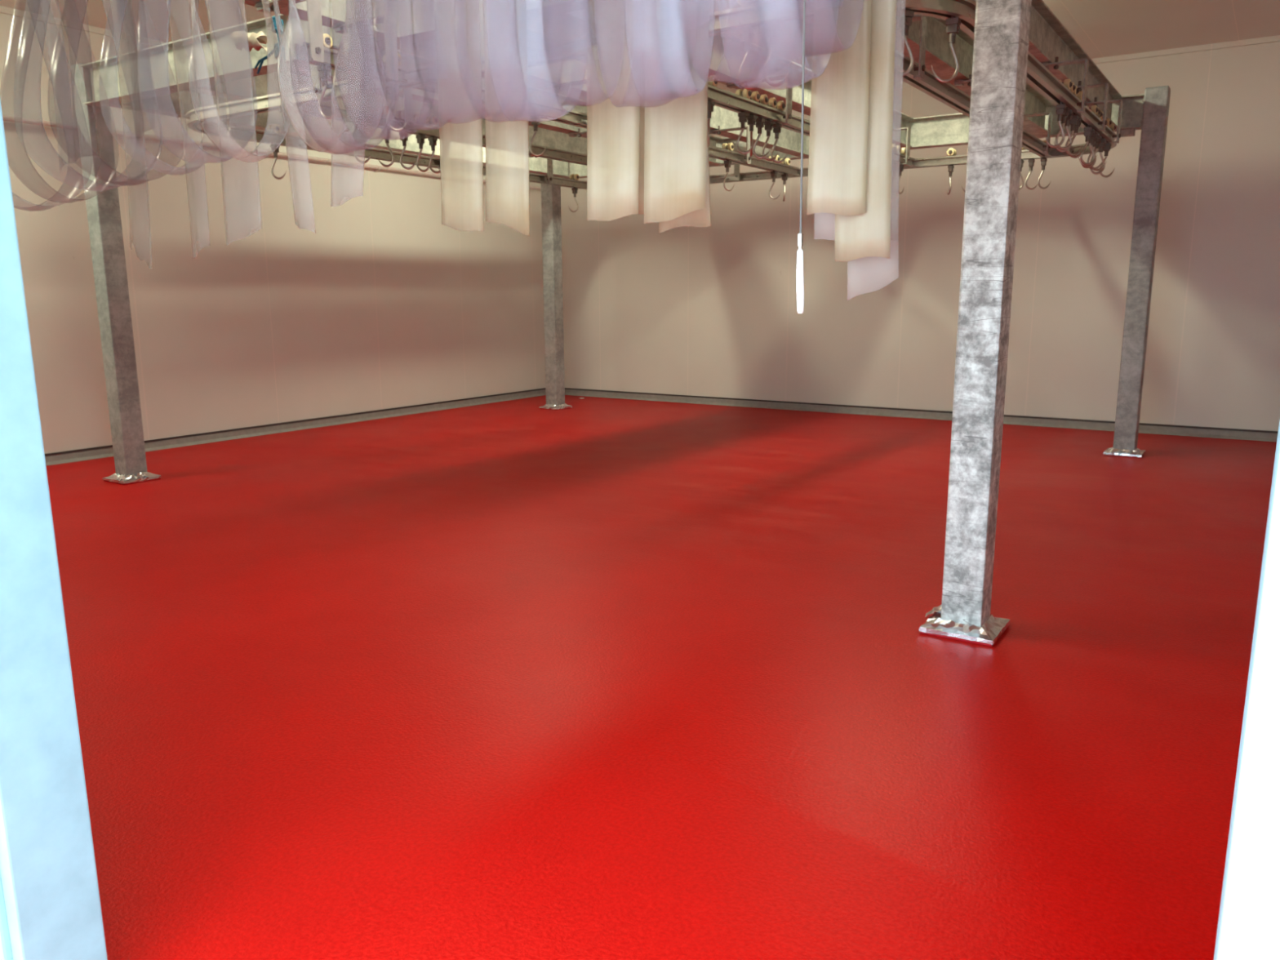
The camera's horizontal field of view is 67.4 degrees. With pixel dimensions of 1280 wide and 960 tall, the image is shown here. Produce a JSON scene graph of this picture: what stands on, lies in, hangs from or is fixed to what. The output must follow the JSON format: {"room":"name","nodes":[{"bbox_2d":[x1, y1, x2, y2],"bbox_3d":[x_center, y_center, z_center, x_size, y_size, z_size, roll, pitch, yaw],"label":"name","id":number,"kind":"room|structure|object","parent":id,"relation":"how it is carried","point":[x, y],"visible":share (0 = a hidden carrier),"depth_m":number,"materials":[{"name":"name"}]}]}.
{"room":"processing plant","nodes":[
{"label":"processing plant","id":0,"kind":"room"},
{"bbox_2d":[0,13,545,453],"bbox_3d":[-4.384,-2.375,10.017,0.120,3.900,10.820,7,13,33],"label":"wall","id":1,"kind":"structure","parent":0,"point":[383,304],"depth_m":10.23,"materials":[{"name":"beige paint"}]},
{"bbox_2d":[0,5,166,45],"bbox_3d":[-4.306,-4.264,9.644,0.035,0.050,10.665,7,13,33],"label":"trim","id":2,"kind":"structure","parent":1,"relation":"attached to","point":[4,10],"depth_m":8.55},
{"bbox_2d":[2,115,541,190],"bbox_3d":[-4.189,-3.429,9.935,0.083,0.084,10.200,7,13,33],"label":"pipe","id":3,"kind":"object","parent":1,"relation":"attached to","point":[130,134],"visible":0.73,"depth_m":9.77,"materials":[{"name":"grey metal"}]},
{"bbox_2d":[44,387,546,466],"bbox_3d":[-4.279,-0.500,10.364,0.057,0.084,10.640,7,13,33],"label":"baseboard","id":4,"kind":"structure","parent":1,"relation":"attached to","point":[52,460],"depth_m":10.77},
{"bbox_2d":[0,0,1279,101],"bbox_3d":[0.412,-3.794,6.648,11.650,0.120,11.020,7,13,33],"label":"ceiling","id":5,"kind":"structure","parent":0,"point":[1101,28],"depth_m":8.58,"materials":[{"name":"beige paint"}]},
{"bbox_2d":[45,395,1276,959],"bbox_3d":[-0.880,0.538,5.452,11.850,0.120,15.800,7,13,33],"label":"floor","id":6,"kind":"structure","parent":0,"point":[595,678],"depth_m":3.67,"materials":[{"name":"red paint"}]},
{"bbox_2d":[71,62,161,484],"bbox_3d":[-4.241,-1.593,7.697,0.325,3.246,0.325,7,13,33],"label":"steel column","id":7,"kind":"structure","parent":6,"relation":"on","point":[93,122],"depth_m":7.64,"materials":[{"name":"galvanised steel"},{"name":"steel"}]},
{"bbox_2d":[539,174,572,410],"bbox_3d":[-1.141,-2.554,12.578,0.315,3.246,0.315,7,13,33],"label":"steel column","id":8,"kind":"structure","parent":6,"relation":"on","point":[550,194],"depth_m":12.54,"materials":[{"name":"grey metal"}]},
{"bbox_2d":[918,0,1031,646],"bbox_3d":[1.454,-0.916,4.048,0.349,3.246,0.325,7,13,33],"label":"steel column","id":9,"kind":"structure","parent":6,"relation":"on","point":[1002,27],"depth_m":4.01,"materials":[{"name":"grey metal"}]},
{"bbox_2d":[79,0,586,107],"bbox_3d":[-1.425,-2.670,5.550,6.627,0.308,0.170,7,13,33],"label":"steel beam","id":10,"kind":"structure","parent":9,"relation":"attached to","point":[415,19],"depth_m":6.41,"materials":[{"name":"grey metal"}]},
{"bbox_2d":[236,0,398,40],"bbox_3d":[-1.691,-2.586,5.089,0.150,0.280,0.923,7,13,33],"label":"steel beam","id":11,"kind":"structure","parent":10,"relation":"attached to","point":[333,11],"depth_m":5.23,"materials":[{"name":"grey metal"}]},
{"bbox_2d":[254,0,407,83],"bbox_3d":[-1.574,-2.273,4.978,0.418,0.348,0.670,7,13,33],"label":"hook rail","id":12,"kind":"object","parent":11,"relation":"hanging from","point":[317,55],"visible":0.93,"depth_m":4.90,"materials":[{"name":"silver metal"}]},
{"bbox_2d":[254,0,285,74],"bbox_3d":[-1.797,-2.584,4.562,0.190,1.222,0.057,6,13,29],"label":"rope","id":13,"kind":"object","parent":12,"relation":"attached to","point":[277,48],"visible":0.88,"depth_m":4.61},
{"bbox_2d":[228,30,269,51],"bbox_3d":[-1.886,-2.125,4.651,0.203,0.118,0.102,7,13,33],"label":"rag","id":14,"kind":"object","parent":13,"relation":"attached to","point":[239,39],"visible":0.98,"depth_m":4.63,"materials":[{"name":"white fabric"}]},
{"bbox_2d":[316,33,338,119],"bbox_3d":[-1.577,-2.016,4.805,0.120,0.399,0.068,7,13,33],"label":"hook","id":15,"kind":"object","parent":12,"relation":"hanging from","point":[323,69],"visible":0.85,"depth_m":4.80,"materials":[{"name":"silver metal"}]},
{"bbox_2d":[382,53,408,131],"bbox_3d":[-1.326,-2.092,5.190,0.108,0.399,0.085,7,13,33],"label":"hook","id":16,"kind":"object","parent":12,"relation":"hanging from","point":[393,86],"visible":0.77,"depth_m":5.18,"materials":[{"name":"silver metal"}]},
{"bbox_2d":[109,90,569,177],"bbox_3d":[-2.464,-3.466,9.656,0.150,0.280,5.696,7,13,33],"label":"steel beam","id":17,"kind":"structure","parent":10,"relation":"attached to","point":[168,104],"depth_m":8.75,"materials":[{"name":"grey metal"}]},
{"bbox_2d":[186,71,586,155],"bbox_3d":[-1.611,-3.363,9.106,0.150,0.280,5.696,7,13,33],"label":"steel beam","id":18,"kind":"structure","parent":10,"relation":"attached to","point":[241,89],"depth_m":7.87,"materials":[{"name":"grey metal"}]},
{"bbox_2d":[186,0,1122,189],"bbox_3d":[0.294,-2.717,7.223,5.548,0.348,5.283,7,13,33],"label":"hook rail","id":19,"kind":"object","parent":18,"relation":"hanging from","point":[1038,77],"visible":0.62,"depth_m":5.72,"materials":[{"name":"silver metal"}]},
{"bbox_2d":[266,124,286,179],"bbox_3d":[-2.765,-2.492,7.295,0.110,0.399,0.081,7,13,33],"label":"hook","id":20,"kind":"object","parent":19,"relation":"hanging from","point":[275,128],"visible":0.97,"depth_m":7.27,"materials":[{"name":"silver metal"}]},
{"bbox_2d":[568,173,579,212],"bbox_3d":[-0.710,-3.099,10.376,0.120,0.399,0.070,7,13,33],"label":"hook","id":21,"kind":"object","parent":19,"relation":"hanging from","point":[575,176],"visible":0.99,"depth_m":10.35,"materials":[{"name":"silver metal"}]},
{"bbox_2d":[400,30,808,156],"bbox_3d":[0.210,-3.145,7.929,0.150,0.280,5.696,7,13,33],"label":"steel beam","id":22,"kind":"structure","parent":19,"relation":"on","point":[788,141],"depth_m":6.97,"materials":[{"name":"grey metal"}]},
{"bbox_2d":[412,78,799,176],"bbox_3d":[0.054,-2.752,7.410,0.418,0.348,5.020,7,13,33],"label":"hook rail","id":23,"kind":"object","parent":22,"relation":"hanging from","point":[546,111],"visible":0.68,"depth_m":6.65,"materials":[{"name":"silver metal"}]},
{"bbox_2d":[528,90,546,156],"bbox_3d":[-0.667,-2.284,6.167,0.116,0.399,0.068,7,13,33],"label":"hook","id":24,"kind":"object","parent":23,"relation":"hanging from","point":[536,95],"visible":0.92,"depth_m":6.15,"materials":[{"name":"silver metal"}]},
{"bbox_2d":[721,142,734,191],"bbox_3d":[0.758,-2.705,8.304,0.109,0.399,0.091,3,11,17],"label":"hook","id":25,"kind":"object","parent":23,"relation":"hanging from","point":[730,146],"visible":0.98,"depth_m":8.28,"materials":[{"name":"silver metal"}]},
{"bbox_2d":[768,155,781,199],"bbox_3d":[1.267,-2.853,9.053,0.118,0.399,0.068,7,13,33],"label":"hook","id":26,"kind":"object","parent":23,"relation":"hanging from","point":[774,174],"visible":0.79,"depth_m":9.05,"materials":[{"name":"silver metal"}]},
{"bbox_2d":[781,173,787,201],"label":"hook","id":27,"kind":"object","parent":23,"relation":"hanging from","point":[784,175],"depth_m":9.24,"materials":[{"name":"silver metal"}]},
{"bbox_2d":[779,158,791,164],"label":"hook","id":28,"kind":"object","parent":23,"relation":"hanging from","point":[787,161],"depth_m":9.19,"materials":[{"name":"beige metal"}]},
{"bbox_2d":[737,0,763,89],"bbox_3d":[0.480,-1.902,4.158,0.101,0.399,0.108,7,13,33],"label":"hook","id":29,"kind":"object","parent":19,"relation":"hanging from","point":[748,33],"visible":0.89,"depth_m":4.16,"materials":[{"name":"silver metal"}]},
{"bbox_2d":[762,0,790,87],"bbox_3d":[0.579,-1.890,4.094,0.102,0.398,0.108,7,13,33],"label":"hook","id":30,"kind":"object","parent":19,"relation":"hanging from","point":[772,28],"visible":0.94,"depth_m":4.10,"materials":[{"name":"silver metal"}]},
{"bbox_2d":[893,8,914,77],"bbox_3d":[1.085,-1.861,3.932,0.094,0.399,0.110,-10,15,-41],"label":"hook","id":31,"kind":"object","parent":19,"relation":"hanging from","point":[906,15],"visible":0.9,"depth_m":3.93,"materials":[{"name":"silver metal"}]},
{"bbox_2d":[931,15,960,83],"bbox_3d":[1.308,-1.885,4.045,0.128,0.398,0.068,7,13,33],"label":"hook","id":32,"kind":"object","parent":19,"relation":"hanging from","point":[953,24],"visible":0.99,"depth_m":4.04,"materials":[{"name":"silver metal"}]},
{"bbox_2d":[946,164,954,195],"bbox_3d":[2.747,-2.689,8.611,0.074,0.260,0.179,7,13,33],"label":"hook","id":33,"kind":"object","parent":19,"relation":"hanging from","point":[950,167],"depth_m":8.68,"materials":[{"name":"silver metal"}]},
{"bbox_2d":[1018,146,1026,190],"bbox_3d":[3.301,-2.732,8.373,0.101,0.399,0.108,7,13,33],"label":"hook","id":34,"kind":"object","parent":19,"relation":"hanging from","point":[1023,148],"visible":0.43,"depth_m":8.36,"materials":[{"name":"silver metal"}]},
{"bbox_2d":[1025,158,1037,189],"bbox_3d":[3.391,-2.721,8.317,0.109,0.399,0.092,-7,13,-33],"label":"hook","id":35,"kind":"object","parent":19,"relation":"hanging from","point":[1031,162],"visible":0.66,"depth_m":8.32,"materials":[{"name":"silver metal"}]},
{"bbox_2d":[1037,140,1050,189],"bbox_3d":[3.485,-2.710,8.254,0.097,0.399,0.108,7,13,33],"label":"hook","id":36,"kind":"object","parent":19,"relation":"hanging from","point":[1043,161],"visible":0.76,"depth_m":8.26,"materials":[{"name":"silver metal"}]},
{"bbox_2d":[1045,79,1072,147],"bbox_3d":[2.577,-2.251,5.904,0.127,0.398,0.068,7,13,33],"label":"hook","id":37,"kind":"object","parent":19,"relation":"hanging from","point":[1060,108],"visible":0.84,"depth_m":5.89,"materials":[{"name":"silver metal"}]},
{"bbox_2d":[1054,128,1074,150],"bbox_3d":[2.662,-2.127,6.006,0.109,0.125,0.068,7,13,33],"label":"hook","id":38,"kind":"object","parent":19,"relation":"hanging from","point":[1059,132],"depth_m":6.01,"materials":[{"name":"silver metal"}]},
{"bbox_2d":[1061,106,1069,128],"bbox_3d":[2.657,-2.255,5.984,0.038,0.119,0.068,7,13,33],"label":"hook","id":39,"kind":"object","parent":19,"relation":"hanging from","point":[1067,109],"depth_m":5.98,"materials":[{"name":"silver metal"}]},
{"bbox_2d":[1053,85,1079,152],"bbox_3d":[2.705,-2.287,6.089,0.120,0.399,0.073,7,13,33],"label":"hook","id":40,"kind":"object","parent":19,"relation":"hanging from","point":[1068,118],"visible":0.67,"depth_m":6.08,"materials":[{"name":"silver metal"}]},
{"bbox_2d":[1065,112,1079,146],"bbox_3d":[2.833,-2.284,6.273,0.067,0.205,0.085,7,13,33],"label":"hook","id":41,"kind":"object","parent":19,"relation":"hanging from","point":[1073,122],"depth_m":6.25,"materials":[{"name":"silver metal"}]},
{"bbox_2d":[1070,81,1075,93],"bbox_3d":[2.684,-2.421,5.933,0.028,0.062,0.068,7,13,33],"label":"hook","id":42,"kind":"object","parent":19,"relation":"hanging from","point":[1073,87],"depth_m":5.92,"materials":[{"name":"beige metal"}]},
{"bbox_2d":[1066,146,1081,156],"bbox_3d":[2.849,-2.146,6.290,0.087,0.057,0.085,7,13,33],"label":"hook","id":43,"kind":"object","parent":19,"relation":"hanging from","point":[1068,153],"depth_m":6.30,"materials":[{"name":"silver metal"}]},
{"bbox_2d":[1071,117,1081,141],"bbox_3d":[2.895,-2.315,6.349,0.047,0.141,0.068,7,13,33],"label":"hook","id":44,"kind":"object","parent":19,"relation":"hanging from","point":[1077,126],"depth_m":6.34,"materials":[{"name":"silver metal"}]},
{"bbox_2d":[1070,147,1085,158],"bbox_3d":[2.911,-2.164,6.368,0.086,0.058,0.068,7,13,33],"label":"hook","id":45,"kind":"object","parent":19,"relation":"hanging from","point":[1077,156],"depth_m":6.38,"materials":[{"name":"silver metal"}]},
{"bbox_2d":[1076,91,1082,101],"bbox_3d":[2.856,-2.479,6.219,0.032,0.056,0.085,7,13,33],"label":"hook","id":46,"kind":"object","parent":19,"relation":"hanging from","point":[1079,95],"depth_m":6.19,"materials":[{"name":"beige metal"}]},
{"bbox_2d":[1080,105,1098,165],"bbox_3d":[3.141,-2.411,6.720,0.119,0.398,0.077,7,13,33],"label":"hook","id":47,"kind":"object","parent":19,"relation":"hanging from","point":[1087,131],"visible":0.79,"depth_m":6.71,"materials":[{"name":"silver metal"}]},
{"bbox_2d":[1092,133,1099,150],"bbox_3d":[3.313,-2.449,6.962,0.039,0.111,0.075,7,13,33],"label":"hook","id":48,"kind":"object","parent":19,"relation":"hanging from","point":[1094,148],"depth_m":6.95,"materials":[{"name":"silver metal"}]},
{"bbox_2d":[1094,134,1102,153],"bbox_3d":[3.367,-2.460,7.041,0.036,0.124,0.068,7,13,33],"label":"hook","id":49,"kind":"object","parent":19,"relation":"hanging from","point":[1098,142],"depth_m":7.04,"materials":[{"name":"silver metal"}]},
{"bbox_2d":[1089,118,1111,174],"bbox_3d":[3.472,-2.514,7.241,0.127,0.398,0.068,7,13,33],"label":"hook","id":50,"kind":"object","parent":19,"relation":"hanging from","point":[1103,143],"visible":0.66,"depth_m":7.23,"materials":[{"name":"silver metal"}]},
{"bbox_2d":[1099,140,1111,168],"bbox_3d":[3.618,-2.524,7.449,0.064,0.197,0.073,7,13,33],"label":"hook","id":51,"kind":"object","parent":19,"relation":"hanging from","point":[1107,148],"depth_m":7.43,"materials":[{"name":"silver metal"}]},
{"bbox_2d":[1099,168,1114,177],"bbox_3d":[3.636,-2.381,7.465,0.096,0.052,0.073,7,13,33],"label":"hook","id":52,"kind":"object","parent":19,"relation":"hanging from","point":[1111,173],"depth_m":7.47,"materials":[{"name":"silver metal"}]},
{"bbox_2d":[1109,123,1116,131],"bbox_3d":[3.648,-2.711,7.392,0.046,0.055,0.073,7,13,33],"label":"hook","id":53,"kind":"object","parent":19,"relation":"hanging from","point":[1113,126],"depth_m":7.37,"materials":[{"name":"beige plastic"}]},
{"bbox_2d":[282,49,721,164],"bbox_3d":[-0.709,-3.255,8.523,0.150,0.280,5.696,7,13,33],"label":"steel beam","id":54,"kind":"structure","parent":10,"relation":"attached to","point":[409,60],"depth_m":7.40,"materials":[{"name":"grey metal"}]},
{"bbox_2d":[280,87,586,165],"bbox_3d":[-0.890,-2.865,8.020,0.358,0.348,5.020,7,13,33],"label":"hook rail","id":55,"kind":"object","parent":54,"relation":"hanging from","point":[353,116],"visible":0.5,"depth_m":6.66,"materials":[{"name":"silver metal"}]},
{"bbox_2d":[350,100,371,163],"bbox_3d":[-1.876,-2.330,6.436,0.116,0.399,0.075,7,13,33],"label":"hook","id":56,"kind":"object","parent":55,"relation":"hanging from","point":[359,104],"visible":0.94,"depth_m":6.41,"materials":[{"name":"silver metal"}]},
{"bbox_2d":[377,106,394,167],"bbox_3d":[-1.752,-2.368,6.628,0.109,0.399,0.077,7,13,33],"label":"hook","id":57,"kind":"object","parent":55,"relation":"hanging from","point":[386,131],"visible":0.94,"depth_m":6.61,"materials":[{"name":"silver metal"}]},
{"bbox_2d":[395,110,416,169],"bbox_3d":[-1.655,-2.396,6.768,0.114,0.398,0.085,7,13,33],"label":"hook","id":58,"kind":"object","parent":55,"relation":"hanging from","point":[400,114],"visible":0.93,"depth_m":6.75,"materials":[{"name":"silver metal"}]},
{"bbox_2d":[413,113,431,172],"bbox_3d":[-1.569,-2.420,6.891,0.120,0.399,0.068,7,13,33],"label":"hook","id":59,"kind":"object","parent":55,"relation":"hanging from","point":[420,117],"visible":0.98,"depth_m":6.87,"materials":[{"name":"silver metal"}]},
{"bbox_2d":[425,115,440,173],"bbox_3d":[-1.500,-2.440,6.990,0.124,0.398,0.073,7,13,33],"label":"hook","id":60,"kind":"object","parent":55,"relation":"hanging from","point":[433,120],"visible":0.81,"depth_m":6.97,"materials":[{"name":"silver metal"}]},
{"bbox_2d":[543,8,913,147],"bbox_3d":[1.113,-3.037,7.346,0.150,0.280,5.696,7,13,33],"label":"steel beam","id":61,"kind":"structure","parent":10,"relation":"attached to","point":[726,53],"depth_m":6.89,"materials":[{"name":"grey metal"}]},
{"bbox_2d":[708,75,718,86],"bbox_3d":[0.468,-2.342,5.646,0.091,0.066,0.084,-8,13,-34],"label":"hook","id":62,"kind":"object","parent":61,"relation":"hanging from","point":[713,80],"depth_m":5.68,"materials":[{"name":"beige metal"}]},
{"bbox_2d":[576,57,915,167],"bbox_3d":[0.982,-2.641,6.810,0.478,0.348,5.020,7,13,33],"label":"hook rail","id":63,"kind":"object","parent":61,"relation":"hanging from","point":[722,98],"visible":0.45,"depth_m":6.42,"materials":[{"name":"silver metal"}]},
{"bbox_2d":[707,99,714,146],"bbox_3d":[0.457,-2.122,5.706,0.091,0.259,0.054,-8,13,-34],"label":"hook","id":64,"kind":"object","parent":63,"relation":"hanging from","point":[710,104],"depth_m":5.74,"materials":[{"name":"silver metal"}]},
{"bbox_2d":[735,88,754,154],"bbox_3d":[0.662,-2.280,6.107,0.123,0.399,0.068,7,13,33],"label":"hook","id":65,"kind":"object","parent":63,"relation":"hanging from","point":[746,93],"visible":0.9,"depth_m":6.09,"materials":[{"name":"silver metal"}]},
{"bbox_2d":[746,113,756,156],"bbox_3d":[0.753,-2.218,6.183,0.091,0.261,0.086,-8,13,-35],"label":"hook","id":66,"kind":"object","parent":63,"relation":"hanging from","point":[752,118],"depth_m":6.20,"materials":[{"name":"silver metal"}]},
{"bbox_2d":[749,91,759,102],"bbox_3d":[0.765,-2.437,6.120,0.091,0.066,0.092,-8,13,-35],"label":"hook","id":67,"kind":"object","parent":63,"relation":"hanging from","point":[755,96],"depth_m":6.14,"materials":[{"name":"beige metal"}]},
{"bbox_2d":[752,94,770,159],"bbox_3d":[0.791,-2.319,6.306,0.117,0.399,0.068,7,13,33],"label":"hook","id":68,"kind":"object","parent":63,"relation":"hanging from","point":[763,100],"visible":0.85,"depth_m":6.29,"materials":[{"name":"silver metal"}]},
{"bbox_2d":[761,97,778,160],"bbox_3d":[0.864,-2.341,6.419,0.112,0.399,0.080,7,13,33],"label":"hook","id":69,"kind":"object","parent":63,"relation":"hanging from","point":[772,102],"visible":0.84,"depth_m":6.40,"materials":[{"name":"silver metal"}]},
{"bbox_2d":[770,100,787,163],"bbox_3d":[0.936,-2.361,6.521,0.118,0.399,0.074,7,13,33],"label":"hook","id":70,"kind":"object","parent":63,"relation":"hanging from","point":[780,105],"visible":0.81,"depth_m":6.51,"materials":[{"name":"silver metal"}]},
{"bbox_2d":[891,143,897,191],"bbox_3d":[2.186,-2.729,8.389,0.117,0.399,0.068,7,13,33],"label":"hook","id":71,"kind":"object","parent":63,"relation":"hanging from","point":[894,145],"visible":0.32,"depth_m":8.34,"materials":[{"name":"silver metal"}]},
{"bbox_2d":[891,161,897,182],"bbox_3d":[2.253,-2.719,8.495,0.048,0.172,0.088,3,11,16],"label":"hook","id":72,"kind":"object","parent":63,"relation":"hanging from","point":[894,168],"depth_m":8.48,"materials":[{"name":"silver metal"}]},
{"bbox_2d":[896,147,906,194],"bbox_3d":[2.337,-2.776,8.626,0.104,0.398,0.106,1,11,6],"label":"hook","id":73,"kind":"object","parent":63,"relation":"hanging from","point":[900,167],"visible":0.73,"depth_m":8.60,"materials":[{"name":"silver metal"}]},
{"bbox_2d":[895,145,901,152],"bbox_3d":[2.277,-2.908,8.451,0.041,0.056,0.088,3,11,16],"label":"hook","id":74,"kind":"object","parent":61,"relation":"hanging from","point":[899,148],"depth_m":8.42,"materials":[{"name":"silver metal"}]},
{"bbox_2d":[847,13,1053,136],"bbox_3d":[2.216,-2.904,6.633,0.150,0.280,5.696,7,13,33],"label":"steel beam","id":75,"kind":"structure","parent":10,"relation":"attached to","point":[939,55],"depth_m":6.39,"materials":[{"name":"grey metal"}]},
{"bbox_2d":[797,14,1052,156],"bbox_3d":[2.026,-2.516,6.135,0.338,0.348,5.020,7,13,33],"label":"hook rail","id":76,"kind":"object","parent":75,"relation":"hanging from","point":[919,77],"visible":0.49,"depth_m":5.52,"materials":[{"name":"silver metal"}]},
{"bbox_2d":[1028,0,1121,128],"bbox_3d":[2.688,-2.848,6.328,0.150,0.280,5.696,7,13,33],"label":"steel beam","id":77,"kind":"structure","parent":10,"relation":"attached to","point":[1049,39],"depth_m":6.55,"materials":[{"name":"grey metal"}]},
{"bbox_2d":[1102,85,1170,457],"bbox_3d":[4.541,-1.834,8.708,0.324,3.246,0.325,7,13,33],"label":"steel column","id":78,"kind":"structure","parent":6,"relation":"on","point":[1157,99],"depth_m":8.62,"materials":[{"name":"grey metal"}]},
{"bbox_2d":[555,93,1144,178],"bbox_3d":[1.714,-3.606,10.398,6.715,0.343,0.170,7,13,33],"label":"steel beam","id":79,"kind":"structure","parent":78,"relation":"attached to","point":[946,130],"depth_m":9.52,"materials":[{"name":"grey metal"}]},
{"bbox_2d":[733,149,781,181],"bbox_3d":[1.273,-3.293,10.157,0.060,0.346,1.100,7,13,33],"label":"hanger","id":80,"kind":"object","parent":79,"relation":"attached to","point":[736,166],"visible":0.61,"depth_m":9.74,"materials":[{"name":"silver metal"}]},
{"bbox_2d":[946,148,956,155],"bbox_3d":[2.747,-2.920,8.568,0.074,0.068,0.282,7,13,33],"label":"roller","id":81,"kind":"object","parent":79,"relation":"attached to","point":[951,152],"depth_m":8.62,"materials":[{"name":"plastic"}]},
{"bbox_2d":[560,41,1279,431],"bbox_3d":[3.371,-2.688,11.433,11.490,3.900,0.120,7,13,33],"label":"wall","id":82,"kind":"structure","parent":0,"point":[712,311],"depth_m":10.98,"materials":[{"name":"beige paint"}]},
{"bbox_2d":[564,387,1278,442],"bbox_3d":[3.332,-0.802,11.723,11.250,0.084,0.057,7,13,33],"label":"baseboard","id":83,"kind":"structure","parent":82,"relation":"attached to","point":[1203,433],"depth_m":11.70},
{"bbox_2d":[893,35,1279,88],"bbox_3d":[3.318,-4.566,11.004,11.250,0.050,0.035,7,13,33],"label":"trim","id":84,"kind":"structure","parent":82,"relation":"attached to","point":[1272,38],"depth_m":9.62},
{"bbox_2d":[1078,128,1095,166],"bbox_3d":[3.185,-2.352,6.816,0.107,0.246,0.073,7,13,33],"label":"hook","id":85,"kind":"object","parent":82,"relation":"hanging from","point":[1090,142],"depth_m":6.81,"materials":[{"name":"silver metal"}]},
{"bbox_2d":[1080,130,1097,168],"bbox_3d":[3.238,-2.371,6.901,0.095,0.249,0.069,7,13,33],"label":"hook","id":86,"kind":"object","parent":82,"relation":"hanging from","point":[1095,132],"depth_m":6.88,"materials":[{"name":"silver metal"}]},
{"bbox_3d":[-2.571,-0.941,2.560,11.250,3.900,0.120,7,13,33],"label":"wall","id":87,"kind":"structure","parent":0,"visible":0},
{"bbox_2d":[0,99,1279,959],"bbox_3d":[-0.195,-0.096,1.108,2.758,2.770,0.174,7,13,33],"label":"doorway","id":88,"kind":"structure","parent":87,"relation":"in","point":[51,908],"depth_m":1.85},
{"bbox_3d":[-1.019,-1.543,2.025,3.300,0.130,0.900,7,13,33],"label":"track","id":89,"kind":"object","parent":87,"relation":"attached to","visible":0},
{"bbox_2d":[14,0,161,268],"bbox_3d":[-1.657,-1.166,2.879,0.163,1.036,0.380,7,13,33],"label":"curtain strip","id":90,"kind":"object","parent":89,"relation":"hanging from","point":[50,0],"visible":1,"depth_m":2.98,"materials":[{"name":"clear plastic"}]},
{"bbox_2d":[102,0,225,257],"bbox_3d":[-1.374,-1.155,2.752,0.120,1.006,0.343,7,13,33],"label":"curtain strip","id":91,"kind":"object","parent":89,"relation":"hanging from","point":[197,244],"visible":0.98,"depth_m":2.86,"materials":[{"name":"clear plastic"}]},
{"bbox_2d":[137,0,262,244],"bbox_3d":[-1.204,-1.146,2.607,0.166,0.979,0.279,7,13,33],"label":"curtain strip","id":92,"kind":"object","parent":89,"relation":"hanging from","point":[204,0],"visible":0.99,"depth_m":2.72,"materials":[{"name":"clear plastic"}]},
{"bbox_2d":[189,0,315,230],"bbox_3d":[-1.012,-1.129,2.475,0.181,0.955,0.276,7,13,33],"label":"curtain strip","id":93,"kind":"object","parent":89,"relation":"hanging from","point":[279,36],"visible":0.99,"depth_m":2.57,"materials":[{"name":"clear plastic"}]},
{"bbox_2d":[278,0,385,206],"bbox_3d":[-0.788,-1.137,2.338,0.210,0.888,0.280,7,13,33],"label":"curtain strip","id":94,"kind":"object","parent":89,"relation":"hanging from","point":[291,3],"visible":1,"depth_m":2.40,"materials":[{"name":"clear plastic"}]},
{"bbox_2d":[433,0,484,231],"bbox_3d":[-0.481,-1.059,2.143,0.131,0.974,0.216,7,13,33],"label":"curtain strip","id":95,"kind":"object","parent":89,"relation":"hanging from","point":[457,22],"visible":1,"depth_m":2.26,"materials":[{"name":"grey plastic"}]},
{"bbox_2d":[482,0,529,236],"bbox_3d":[-0.365,-1.039,2.067,0.136,0.994,0.230,7,13,33],"label":"curtain strip","id":96,"kind":"object","parent":89,"relation":"hanging from","point":[507,136],"visible":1,"depth_m":2.19,"materials":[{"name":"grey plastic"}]},
{"bbox_2d":[586,0,639,221],"bbox_3d":[-0.105,-1.022,1.917,0.131,0.966,0.186,7,13,33],"label":"curtain strip","id":97,"kind":"object","parent":89,"relation":"hanging from","point":[613,99],"visible":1,"depth_m":2.03,"materials":[{"name":"grey plastic"}]},
{"bbox_2d":[638,0,644,214],"bbox_3d":[-0.017,-1.052,2.038,0.156,0.950,0.022,6,13,31],"label":"curtain strip","id":98,"kind":"object","parent":89,"relation":"hanging from","point":[641,190],"visible":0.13,"depth_m":2.07,"materials":[{"name":"plastic"}]},
{"bbox_2d":[644,0,709,223],"bbox_3d":[0.021,-1.000,1.828,0.146,0.976,0.202,7,13,33],"label":"curtain strip","id":99,"kind":"object","parent":89,"relation":"hanging from","point":[677,55],"visible":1,"depth_m":1.95,"materials":[{"name":"grey plastic"}]},
{"bbox_2d":[658,123,711,233],"bbox_3d":[0.083,-1.022,1.985,0.150,0.988,0.025,7,13,33],"label":"curtain strip","id":100,"kind":"object","parent":89,"relation":"hanging from","point":[700,217],"visible":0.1,"depth_m":2.05,"materials":[{"name":"plastic"}]},
{"bbox_2d":[796,0,805,313],"bbox_3d":[0.238,-0.814,1.357,0.019,1.140,0.012,7,13,33],"label":"pull cord","id":101,"kind":"object","parent":89,"relation":"hanging from","point":[800,278],"visible":1,"depth_m":1.44,"materials":[{"name":"white plastic"}]},
{"bbox_2d":[806,0,871,215],"bbox_3d":[0.372,-0.986,1.755,0.116,0.974,0.023,7,13,33],"label":"curtain strip","id":102,"kind":"object","parent":89,"relation":"hanging from","point":[839,102],"visible":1,"depth_m":1.81,"materials":[{"name":"plastic"}]},
{"bbox_2d":[835,0,896,262],"bbox_3d":[0.417,-0.943,1.756,0.126,1.059,0.026,8,14,37],"label":"curtain strip","id":103,"kind":"object","parent":89,"relation":"hanging from","point":[868,233],"visible":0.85,"depth_m":1.80,"materials":[{"name":"plastic"}]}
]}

